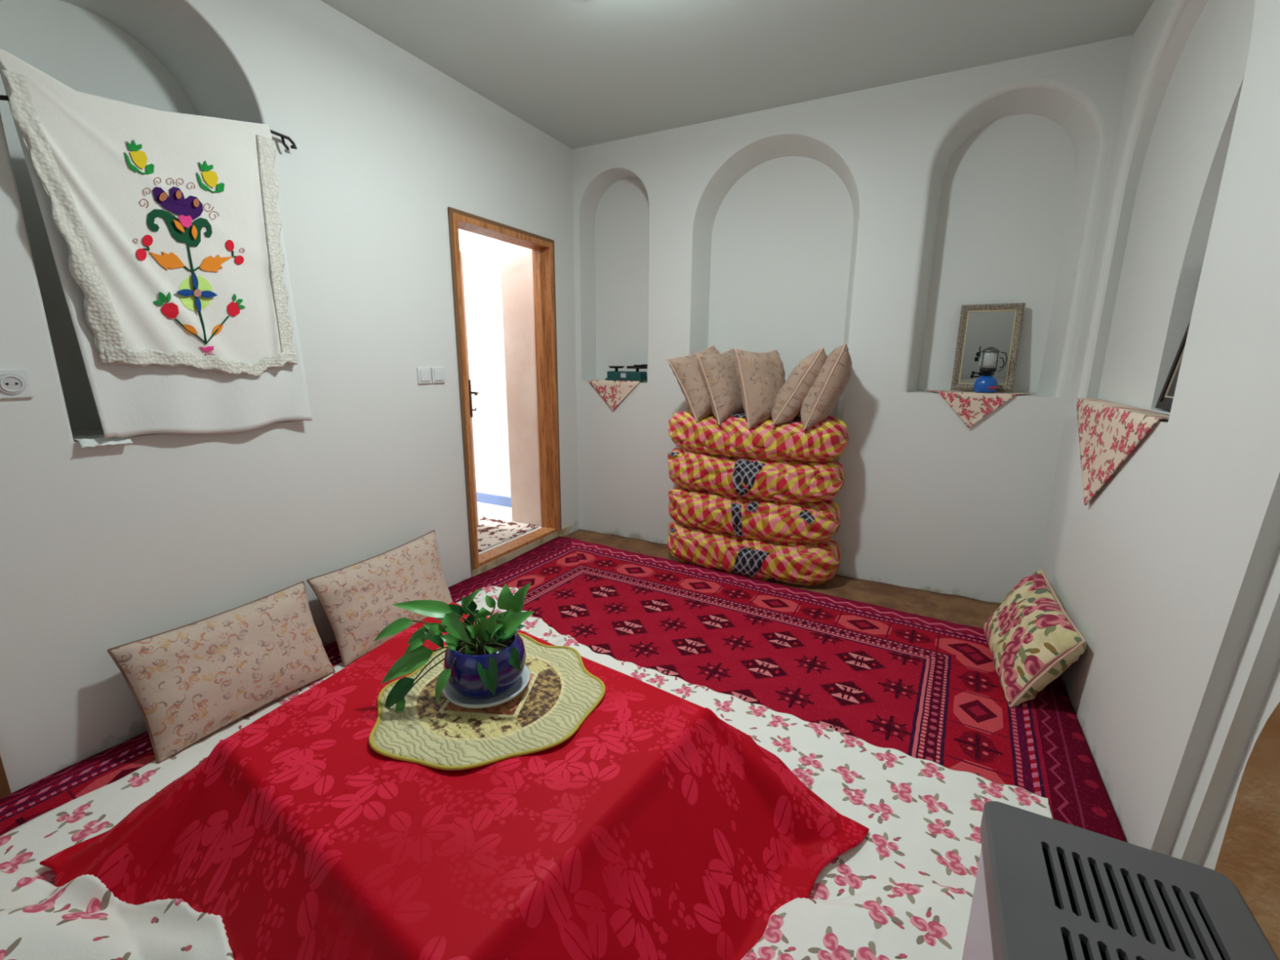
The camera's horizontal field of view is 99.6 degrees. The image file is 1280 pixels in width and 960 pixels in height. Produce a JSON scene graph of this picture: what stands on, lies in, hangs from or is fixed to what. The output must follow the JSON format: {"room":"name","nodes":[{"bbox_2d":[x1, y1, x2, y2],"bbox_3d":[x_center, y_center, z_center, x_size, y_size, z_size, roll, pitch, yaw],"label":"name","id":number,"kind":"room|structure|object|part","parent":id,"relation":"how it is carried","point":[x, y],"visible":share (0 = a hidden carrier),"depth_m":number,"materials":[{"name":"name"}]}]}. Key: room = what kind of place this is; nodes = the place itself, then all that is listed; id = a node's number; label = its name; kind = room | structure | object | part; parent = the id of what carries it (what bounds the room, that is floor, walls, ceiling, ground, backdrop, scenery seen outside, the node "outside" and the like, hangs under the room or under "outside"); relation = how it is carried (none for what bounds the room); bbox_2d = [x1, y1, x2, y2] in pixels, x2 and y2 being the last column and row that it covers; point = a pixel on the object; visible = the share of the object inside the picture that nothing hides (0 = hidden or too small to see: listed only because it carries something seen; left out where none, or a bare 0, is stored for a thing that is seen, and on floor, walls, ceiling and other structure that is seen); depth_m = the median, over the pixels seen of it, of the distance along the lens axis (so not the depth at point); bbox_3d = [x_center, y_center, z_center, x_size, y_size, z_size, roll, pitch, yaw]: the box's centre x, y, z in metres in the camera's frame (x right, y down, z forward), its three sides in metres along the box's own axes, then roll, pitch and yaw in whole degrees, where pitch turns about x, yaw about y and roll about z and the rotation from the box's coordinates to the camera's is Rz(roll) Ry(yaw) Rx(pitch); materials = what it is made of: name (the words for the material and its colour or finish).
{"room":"traditional dwelling","nodes":[
{"label":"traditional dwelling","id":0,"kind":"room"},
{"bbox_2d":[0,0,578,792],"bbox_3d":[-1.741,-0.477,1.907,0.330,2.675,4.860,7,14,27],"label":"wall","id":1,"kind":"structure","parent":0,"point":[103,548],"depth_m":2.08,"materials":[{"name":"paint"}]},
{"bbox_2d":[0,755,11,799],"bbox_3d":[-2.081,0.045,1.039,0.066,2.030,0.845,7,14,27],"label":"door","id":2,"kind":"structure","parent":1,"relation":"in","point":[5,790],"depth_m":1.59,"materials":[{"name":"brown wood"}]},
{"bbox_2d":[0,368,34,398],"bbox_3d":[-1.767,-0.270,1.520,0.018,0.080,0.080,7,14,27],"label":"power socket","id":3,"kind":"object","parent":1,"relation":"attached to","point":[14,383],"visible":1,"depth_m":1.52,"materials":[{"name":"white plastic"}]},
{"bbox_2d":[72,434,133,448],"bbox_3d":[-1.728,-0.129,1.727,0.131,0.031,0.121,7,14,27],"label":"rag","id":4,"kind":"object","parent":1,"relation":"on","point":[91,441],"visible":0.67,"depth_m":1.70,"materials":[{"name":"white fabric"}]},
{"bbox_2d":[0,94,297,150],"bbox_3d":[-1.528,-1.145,1.728,0.017,0.182,0.866,7,14,27],"label":"curtain rod","id":5,"kind":"object","parent":1,"relation":"attached to","point":[2,97],"visible":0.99,"depth_m":2.04,"materials":[{"name":"grey metal"}]},
{"bbox_2d":[0,48,312,439],"bbox_3d":[-1.518,-0.701,1.822,0.057,1.107,0.707,7,14,27],"label":"curtain","id":6,"kind":"object","parent":5,"relation":"hanging from","point":[164,228],"depth_m":1.77,"materials":[{"name":"white fabric"}]},
{"bbox_3d":[-1.555,-1.029,1.665,0.003,0.034,0.037,7,14,26],"label":"tulip crown","id":7,"kind":"part","parent":6,"relation":"part of","materials":[{"name":"green fabric"}]},
{"bbox_3d":[-1.550,-0.959,1.688,0.006,0.011,0.027,7,14,27],"label":"stem","id":8,"kind":"part","parent":6,"relation":"part of","materials":[{"name":"green fabric"}]},
{"bbox_2d":[159,192,167,200],"bbox_3d":[-1.524,-0.905,1.730,0.004,0.028,0.023,8,15,31],"label":"dot","id":9,"kind":"object","parent":6,"relation":"attached to","point":[162,196],"depth_m":1.73,"materials":[{"name":"brown fabric"}]},
{"bbox_2d":[175,190,182,199],"bbox_3d":[-1.504,-0.930,1.764,0.006,0.027,0.017,7,14,27],"label":"dot","id":10,"kind":"object","parent":6,"relation":"attached to","point":[178,193],"depth_m":1.76,"materials":[{"name":"brown fabric"}]},
{"bbox_3d":[-1.511,-0.714,1.827,0.006,0.020,0.046,7,14,27],"label":"stem","id":11,"kind":"part","parent":6,"relation":"part of","materials":[{"name":"green fabric"}]},
{"bbox_2d":[193,198,199,207],"bbox_3d":[-1.483,-0.926,1.809,0.005,0.028,0.018,5,14,21],"label":"dot","id":12,"kind":"object","parent":6,"relation":"attached to","point":[196,201],"depth_m":1.81,"materials":[{"name":"brown fabric"}]},
{"bbox_3d":[-1.508,-0.630,1.843,0.019,0.325,0.011,3,13,10],"label":"stem","id":13,"kind":"part","parent":6,"relation":"part of","materials":[{"name":"green fabric"}]},
{"bbox_3d":[-1.504,-0.522,1.873,0.014,0.101,0.168,6,14,23],"label":"stem","id":14,"kind":"part","parent":6,"relation":"part of","materials":[{"name":"green fabric"}]},
{"bbox_3d":[-1.466,-1.061,1.829,0.004,0.035,0.041,8,14,29],"label":"tulip crown","id":15,"kind":"part","parent":6,"relation":"part of","materials":[{"name":"green fabric"}]},
{"bbox_2d":[416,367,431,383],"bbox_3d":[-1.100,-0.534,2.766,0.015,0.080,0.083,7,14,27],"label":"light switch","id":16,"kind":"object","parent":1,"relation":"attached to","point":[424,374],"visible":1,"depth_m":2.76,"materials":[{"name":"white plastic"}]},
{"bbox_2d":[431,367,444,382],"bbox_3d":[-1.059,-0.551,2.843,0.015,0.080,0.083,7,14,27],"label":"light switch","id":17,"kind":"object","parent":1,"relation":"attached to","point":[437,374],"visible":1,"depth_m":2.83,"materials":[{"name":"white plastic"}]},
{"bbox_2d":[458,229,511,497],"bbox_3d":[-1.624,-1.235,4.631,1.870,2.832,0.130,7,14,27],"label":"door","id":18,"kind":"structure","parent":1,"relation":"attached to","point":[481,259],"depth_m":4.41,"materials":[{"name":"paint"}]},
{"bbox_2d":[476,492,511,507],"bbox_3d":[-1.623,0.125,4.846,1.770,0.081,0.015,7,14,27],"label":"baseboard","id":19,"kind":"structure","parent":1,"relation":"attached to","point":[481,497],"depth_m":4.65,"materials":[{"name":"blue"}]},
{"bbox_2d":[448,206,561,569],"bbox_3d":[-1.059,-0.553,3.526,0.640,1.987,0.899,7,14,27],"label":"door frame","id":20,"kind":"structure","parent":1,"relation":"in","point":[543,248],"depth_m":3.60,"materials":[{"name":"brown wood"}]},
{"bbox_3d":[-1.190,-0.572,3.805,0.012,0.260,0.040,-2,13,-10],"label":"handle plate","id":21,"kind":"part","parent":20,"relation":"part of","materials":[{"name":"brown metal"}]},
{"bbox_3d":[-1.155,-0.598,3.749,0.063,0.021,0.123,-2,13,-10],"label":"lever","id":22,"kind":"part","parent":20,"relation":"part of","materials":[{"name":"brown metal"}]},
{"bbox_2d":[477,502,541,554],"bbox_3d":[-1.810,0.349,4.299,2.180,0.118,2.380,7,14,27],"label":"floor","id":23,"kind":"structure","parent":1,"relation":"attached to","point":[483,508],"depth_m":4.40,"materials":[{"name":"paint"}]},
{"bbox_2d":[476,514,538,551],"bbox_3d":[-1.445,0.407,3.746,0.940,0.012,1.180,7,14,27],"label":"rug","id":24,"kind":"object","parent":23,"relation":"on","point":[491,531],"visible":0.2,"depth_m":3.93,"materials":[{"name":"white fabric"}]},
{"bbox_2d":[471,525,569,577],"bbox_3d":[-0.827,0.467,3.684,0.144,0.070,0.995,7,14,27],"label":"trim","id":25,"kind":"structure","parent":1,"relation":"attached to","point":[565,531],"depth_m":3.57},
{"bbox_2d":[498,240,541,526],"bbox_3d":[-0.691,-1.076,3.948,0.435,2.832,0.405,7,14,27],"label":"wall","id":26,"kind":"structure","parent":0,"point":[516,261],"depth_m":3.88,"materials":[{"name":"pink paint"}]},
{"bbox_2d":[320,0,1155,149],"bbox_3d":[-0.297,-1.647,0.873,3.110,0.080,5.060,7,14,27],"label":"ceiling","id":27,"kind":"structure","parent":0,"point":[581,73],"depth_m":2.42,"materials":[{"name":"paint"}]},
{"bbox_2d":[572,35,1133,603],"bbox_3d":[0.869,-0.784,3.362,2.910,2.675,0.200,7,14,27],"label":"wall","id":28,"kind":"structure","parent":0,"point":[867,220],"depth_m":3.03,"materials":[{"name":"paint"}]},
{"bbox_2d":[587,379,640,410],"bbox_3d":[-0.154,-0.616,3.914,0.425,0.210,0.180,7,14,27],"label":"cloth","id":29,"kind":"object","parent":28,"relation":"attached to","point":[613,392],"visible":0.87,"depth_m":3.84,"materials":[{"name":"beige fabric"}]},
{"bbox_2d":[604,364,647,381],"bbox_3d":[-0.094,-0.764,3.837,0.292,0.112,0.124,7,14,27],"label":"balance scale","id":30,"kind":"object","parent":29,"relation":"on","point":[637,375],"visible":0.89,"depth_m":3.79,"materials":[{"name":"teal paint"}]},
{"bbox_2d":[923,390,1035,427],"bbox_3d":[1.807,-0.382,2.917,0.540,0.185,0.190,7,14,27],"label":"cloth","id":31,"kind":"object","parent":28,"relation":"hanging from","point":[971,406],"visible":0.94,"depth_m":2.85,"materials":[{"name":"beige fabric"}]},
{"bbox_2d":[950,302,1025,391],"bbox_3d":[1.845,-0.703,2.879,0.285,0.452,0.096,7,14,29],"label":"wall mirror","id":32,"kind":"object","parent":31,"relation":"on","point":[997,326],"visible":0.91,"depth_m":2.87,"materials":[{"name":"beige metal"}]},
{"bbox_2d":[960,311,1015,383],"bbox_3d":[1.846,-0.703,2.881,0.213,0.383,0.004,7,5,29],"label":"mirror glass","id":33,"kind":"object","parent":32,"relation":"attached to","point":[985,330],"depth_m":2.88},
{"bbox_2d":[971,346,1007,392],"bbox_3d":[1.816,-0.577,2.820,0.106,0.236,0.128,-5,14,-23],"label":"lantern","id":34,"kind":"object","parent":31,"relation":"on","point":[989,357],"visible":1,"depth_m":2.80,"materials":[{"name":"blue metal"}]},
{"bbox_2d":[973,375,997,392],"bbox_3d":[1.815,-0.503,2.840,0.106,0.084,0.106,7,14,27],"label":"canister","id":35,"kind":"object","parent":34,"relation":"attached to","point":[984,384],"depth_m":2.80,"materials":[{"name":"blue metal"}]},
{"bbox_3d":[1.815,-0.564,2.826,0.080,0.040,0.080,7,14,27],"label":"burner","id":36,"kind":"part","parent":34,"relation":"part of","materials":[{"name":"grey metal"}]},
{"bbox_3d":[1.815,-0.624,2.813,0.086,0.084,0.086,7,14,27],"label":"glass globe","id":37,"kind":"part","parent":34,"relation":"part of","materials":[{"name":"white glass"}]},
{"bbox_3d":[1.870,-0.617,2.785,0.033,0.084,0.004,7,14,27],"label":"handle","id":38,"kind":"part","parent":34,"relation":"part of","materials":[{"name":"grey metal"}]},
{"bbox_2d":[1037,0,1279,870],"bbox_3d":[1.079,-0.135,0.466,0.220,2.675,4.860,7,14,27],"label":"wall","id":39,"kind":"structure","parent":0,"point":[1169,575],"depth_m":1.47,"materials":[{"name":"paint"}]},
{"bbox_2d":[1076,398,1169,505],"bbox_3d":[1.791,-0.084,2.066,0.086,0.395,1.030,7,14,27],"label":"cloth","id":40,"kind":"object","parent":39,"relation":"hanging from","point":[1108,432],"visible":0.98,"depth_m":2.02,"materials":[{"name":"beige fabric"}]},
{"bbox_2d":[1155,318,1191,410],"bbox_3d":[1.732,-0.433,1.648,0.080,0.459,0.355,7,14,27],"label":"picture frame","id":41,"kind":"object","parent":39,"relation":"in","point":[1165,401],"visible":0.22,"depth_m":1.80,"materials":[{"name":"black wood"}]},
{"bbox_2d":[1214,701,1279,959],"bbox_3d":[1.188,0.692,0.665,0.270,0.964,0.992,7,14,27],"label":"floor","id":42,"kind":"structure","parent":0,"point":[1249,856],"depth_m":1.17,"materials":[{"name":"brown wood"}]},
{"bbox_3d":[-0.316,1.032,1.472,3.010,0.060,4.960,7,14,27],"label":"floor","id":43,"kind":"structure","parent":0,"visible":0},
{"bbox_2d":[0,536,1127,842],"bbox_3d":[-0.388,1.002,1.341,2.912,0.022,4.543,7,14,27],"label":"carpet","id":44,"kind":"object","parent":43,"relation":"on","point":[916,686],"visible":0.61,"depth_m":2.32,"materials":[{"name":"red carpet"}]},
{"bbox_2d":[0,586,1053,959],"bbox_3d":[-0.348,0.928,1.331,2.540,0.148,2.727,7,14,27],"label":"sheet","id":45,"kind":"object","parent":44,"relation":"on","point":[905,891],"visible":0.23,"depth_m":1.39,"materials":[{"name":"fabric"}]},
{"bbox_2d":[106,581,334,764],"bbox_3d":[-1.466,0.663,1.983,0.252,0.359,0.623,7,14,27],"label":"cushion","id":46,"kind":"object","parent":45,"relation":"on","point":[189,682],"visible":1,"depth_m":1.87,"materials":[{"name":"brown fabric"}]},
{"bbox_2d":[306,529,452,667],"bbox_3d":[-1.157,0.524,2.550,0.251,0.389,0.673,7,14,27],"label":"cushion","id":47,"kind":"object","parent":45,"relation":"on","point":[357,600],"visible":0.82,"depth_m":2.40,"materials":[{"name":"brown fabric"}]},
{"bbox_2d":[39,601,869,959],"bbox_3d":[-0.580,0.801,1.455,1.915,0.300,1.475,10,16,37],"label":"tablecloth","id":48,"kind":"object","parent":45,"relation":"on","point":[660,828],"visible":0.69,"depth_m":1.21,"materials":[{"name":"red fabric"}]},
{"bbox_2d":[368,632,605,770],"bbox_3d":[-0.423,0.614,1.583,0.644,0.022,0.644,2,13,5],"label":"mat","id":49,"kind":"object","parent":48,"relation":"on","point":[560,693],"visible":0.59,"depth_m":1.46,"materials":[{"name":"fabric"}]},
{"bbox_2d":[442,664,530,708],"bbox_3d":[-0.446,0.592,1.578,0.248,0.027,0.248,7,14,27],"label":"saucer","id":50,"kind":"object","parent":49,"relation":"on","point":[451,695],"visible":0.41,"depth_m":1.51,"materials":[{"name":"grey ceramic"}]},
{"bbox_2d":[373,582,534,711],"bbox_3d":[-0.517,0.473,1.512,0.422,0.370,0.248,-5,14,-21],"label":"potted plant","id":51,"kind":"object","parent":50,"relation":"on","point":[484,659],"visible":0.99,"depth_m":1.49,"materials":[{"name":"green plant"}]},
{"bbox_3d":[-0.553,0.537,1.528,0.223,0.112,0.004,-5,14,-23],"label":"stem","id":52,"kind":"part","parent":51,"relation":"part of","materials":[{"name":"green plant"}]},
{"bbox_3d":[-0.551,0.511,1.534,0.170,0.079,0.004,-5,14,-24],"label":"stem","id":53,"kind":"part","parent":51,"relation":"part of","materials":[{"name":"green plant"}]},
{"bbox_3d":[-0.552,0.438,1.547,0.164,0.083,0.096,7,14,27],"label":"stem","id":54,"kind":"part","parent":51,"relation":"part of","materials":[{"name":"green plant"}]},
{"bbox_3d":[-0.500,0.433,1.498,0.043,0.114,0.104,7,14,27],"label":"stem","id":55,"kind":"part","parent":51,"relation":"part of","materials":[{"name":"green plant"}]},
{"bbox_3d":[-0.509,0.474,1.518,0.098,0.027,0.092,7,14,27],"label":"stem","id":56,"kind":"part","parent":51,"relation":"part of","materials":[{"name":"green plant"}]},
{"bbox_3d":[-0.494,0.448,1.521,0.109,0.077,0.004,-6,14,-27],"label":"stem","id":57,"kind":"part","parent":51,"relation":"part of","materials":[{"name":"green plant"}]},
{"bbox_3d":[-0.494,0.482,1.497,0.004,0.035,0.096,4,13,17],"label":"stem","id":58,"kind":"part","parent":51,"relation":"part of","materials":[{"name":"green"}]},
{"bbox_3d":[-0.485,0.425,1.553,0.070,0.106,0.066,7,14,27],"label":"stem","id":59,"kind":"part","parent":51,"relation":"part of","materials":[{"name":"green plant"}]},
{"bbox_3d":[-0.480,0.469,1.520,0.041,0.036,0.046,7,14,27],"label":"stem","id":60,"kind":"part","parent":51,"relation":"part of","materials":[{"name":"green plant"}]},
{"bbox_3d":[-0.485,0.440,1.538,0.124,0.083,0.010,7,14,27],"label":"stem","id":61,"kind":"part","parent":51,"relation":"part of","materials":[{"name":"green plant"}]},
{"bbox_3d":[-0.469,0.434,1.550,0.058,0.090,0.051,7,14,27],"label":"stem","id":62,"kind":"part","parent":51,"relation":"part of","materials":[{"name":"green plant"}]},
{"bbox_3d":[-0.445,0.454,1.513,0.013,0.067,0.023,7,14,27],"label":"stem","id":63,"kind":"part","parent":51,"relation":"part of","materials":[{"name":"green plant"}]},
{"bbox_3d":[-0.460,0.422,1.554,0.098,0.112,0.017,7,14,27],"label":"stem","id":64,"kind":"part","parent":51,"relation":"part of","materials":[{"name":"green plant"}]},
{"bbox_3d":[-0.445,0.525,1.563,0.230,0.146,0.230,7,14,27],"label":"pot","id":65,"kind":"part","parent":51,"relation":"part of","materials":[{"name":"blue ceramic"}]},
{"bbox_3d":[-0.434,0.425,1.550,0.008,0.107,0.071,7,14,27],"label":"stem","id":66,"kind":"part","parent":51,"relation":"part of","materials":[{"name":"green plant"}]},
{"bbox_3d":[-0.418,0.471,1.526,0.110,0.031,0.004,4,13,16],"label":"stem","id":67,"kind":"part","parent":51,"relation":"part of","materials":[{"name":"green plant"}]},
{"bbox_2d":[961,800,1279,959],"bbox_3d":[0.616,0.881,0.675,0.341,0.515,0.597,7,14,27],"label":"heater","id":68,"kind":"object","parent":45,"relation":"on","point":[1046,888],"visible":1,"depth_m":0.78,"materials":[{"name":"grey metal"}]},
{"bbox_3d":[0.476,0.876,0.749,0.011,0.430,0.565,7,14,27],"label":"panel","id":69,"kind":"part","parent":68,"relation":"part of","materials":[{"name":"white metal"}]},
{"bbox_2d":[983,568,1086,707],"bbox_3d":[1.644,0.641,2.304,0.263,0.322,0.776,7,14,27],"label":"floral cushion","id":70,"kind":"object","parent":44,"relation":"on","point":[1032,639],"visible":1,"depth_m":2.09,"materials":[{"name":"beige fabric"}]},
{"bbox_2d":[564,528,1001,628],"bbox_3d":[0.625,0.612,3.204,2.880,0.018,0.790,7,14,27],"label":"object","id":71,"kind":"structure","parent":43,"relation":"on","point":[957,609],"depth_m":3.06,"materials":[{"name":"brown wood"}]},
{"bbox_2d":[666,521,840,586],"bbox_3d":[0.675,0.444,3.384,1.094,0.291,0.397,7,14,27],"label":"roll","id":72,"kind":"object","parent":71,"relation":"on","point":[802,564],"visible":0.75,"depth_m":3.20,"materials":[{"name":"fabric"}]},
{"bbox_2d":[667,486,840,544],"bbox_3d":[0.668,0.207,3.335,1.076,0.286,0.392,7,14,27],"label":"roll","id":73,"kind":"object","parent":72,"relation":"on","point":[806,522],"visible":0.77,"depth_m":3.16,"materials":[{"name":"fabric"}]},
{"bbox_2d":[666,447,844,504],"bbox_3d":[0.668,-0.036,3.288,1.082,0.288,0.378,7,14,27],"label":"roll","id":74,"kind":"object","parent":73,"relation":"on","point":[785,482],"visible":0.79,"depth_m":3.10,"materials":[{"name":"fabric"}]},
{"bbox_2d":[667,409,848,462],"bbox_3d":[0.674,-0.264,3.236,1.083,0.283,0.382,7,14,27],"label":"roll","id":75,"kind":"object","parent":74,"relation":"on","point":[826,440],"visible":0.78,"depth_m":3.05,"materials":[{"name":"fabric"}]},
{"bbox_2d":[666,344,719,422],"bbox_3d":[0.397,-0.593,3.283,0.384,0.448,0.316,7,14,27],"label":"cushion","id":76,"kind":"object","parent":75,"relation":"on","point":[685,368],"visible":0.66,"depth_m":3.18,"materials":[{"name":"beige fabric"}]},
{"bbox_2d":[696,348,745,424],"bbox_3d":[0.515,-0.564,3.227,0.288,0.438,0.314,7,14,27],"label":"cushion","id":77,"kind":"object","parent":75,"relation":"on","point":[717,372],"visible":0.82,"depth_m":3.12,"materials":[{"name":"beige fabric"}]},
{"bbox_2d":[734,347,785,428],"bbox_3d":[0.700,-0.524,3.090,0.297,0.442,0.268,7,14,27],"label":"cushion","id":78,"kind":"object","parent":75,"relation":"on","point":[760,375],"visible":0.84,"depth_m":3.00,"materials":[{"name":"beige fabric"}]},
{"bbox_2d":[771,346,826,425],"bbox_3d":[0.902,-0.526,3.037,0.289,0.423,0.299,4,13,17],"label":"cushion","id":79,"kind":"object","parent":75,"relation":"on","point":[789,398],"visible":0.87,"depth_m":2.93,"materials":[{"name":"beige fabric"}]},
{"bbox_2d":[800,342,852,430],"bbox_3d":[1.021,-0.514,2.975,0.251,0.457,0.305,4,13,16],"label":"cushion","id":80,"kind":"object","parent":75,"relation":"on","point":[831,381],"visible":0.94,"depth_m":2.86,"materials":[{"name":"beige fabric"}]}
]}

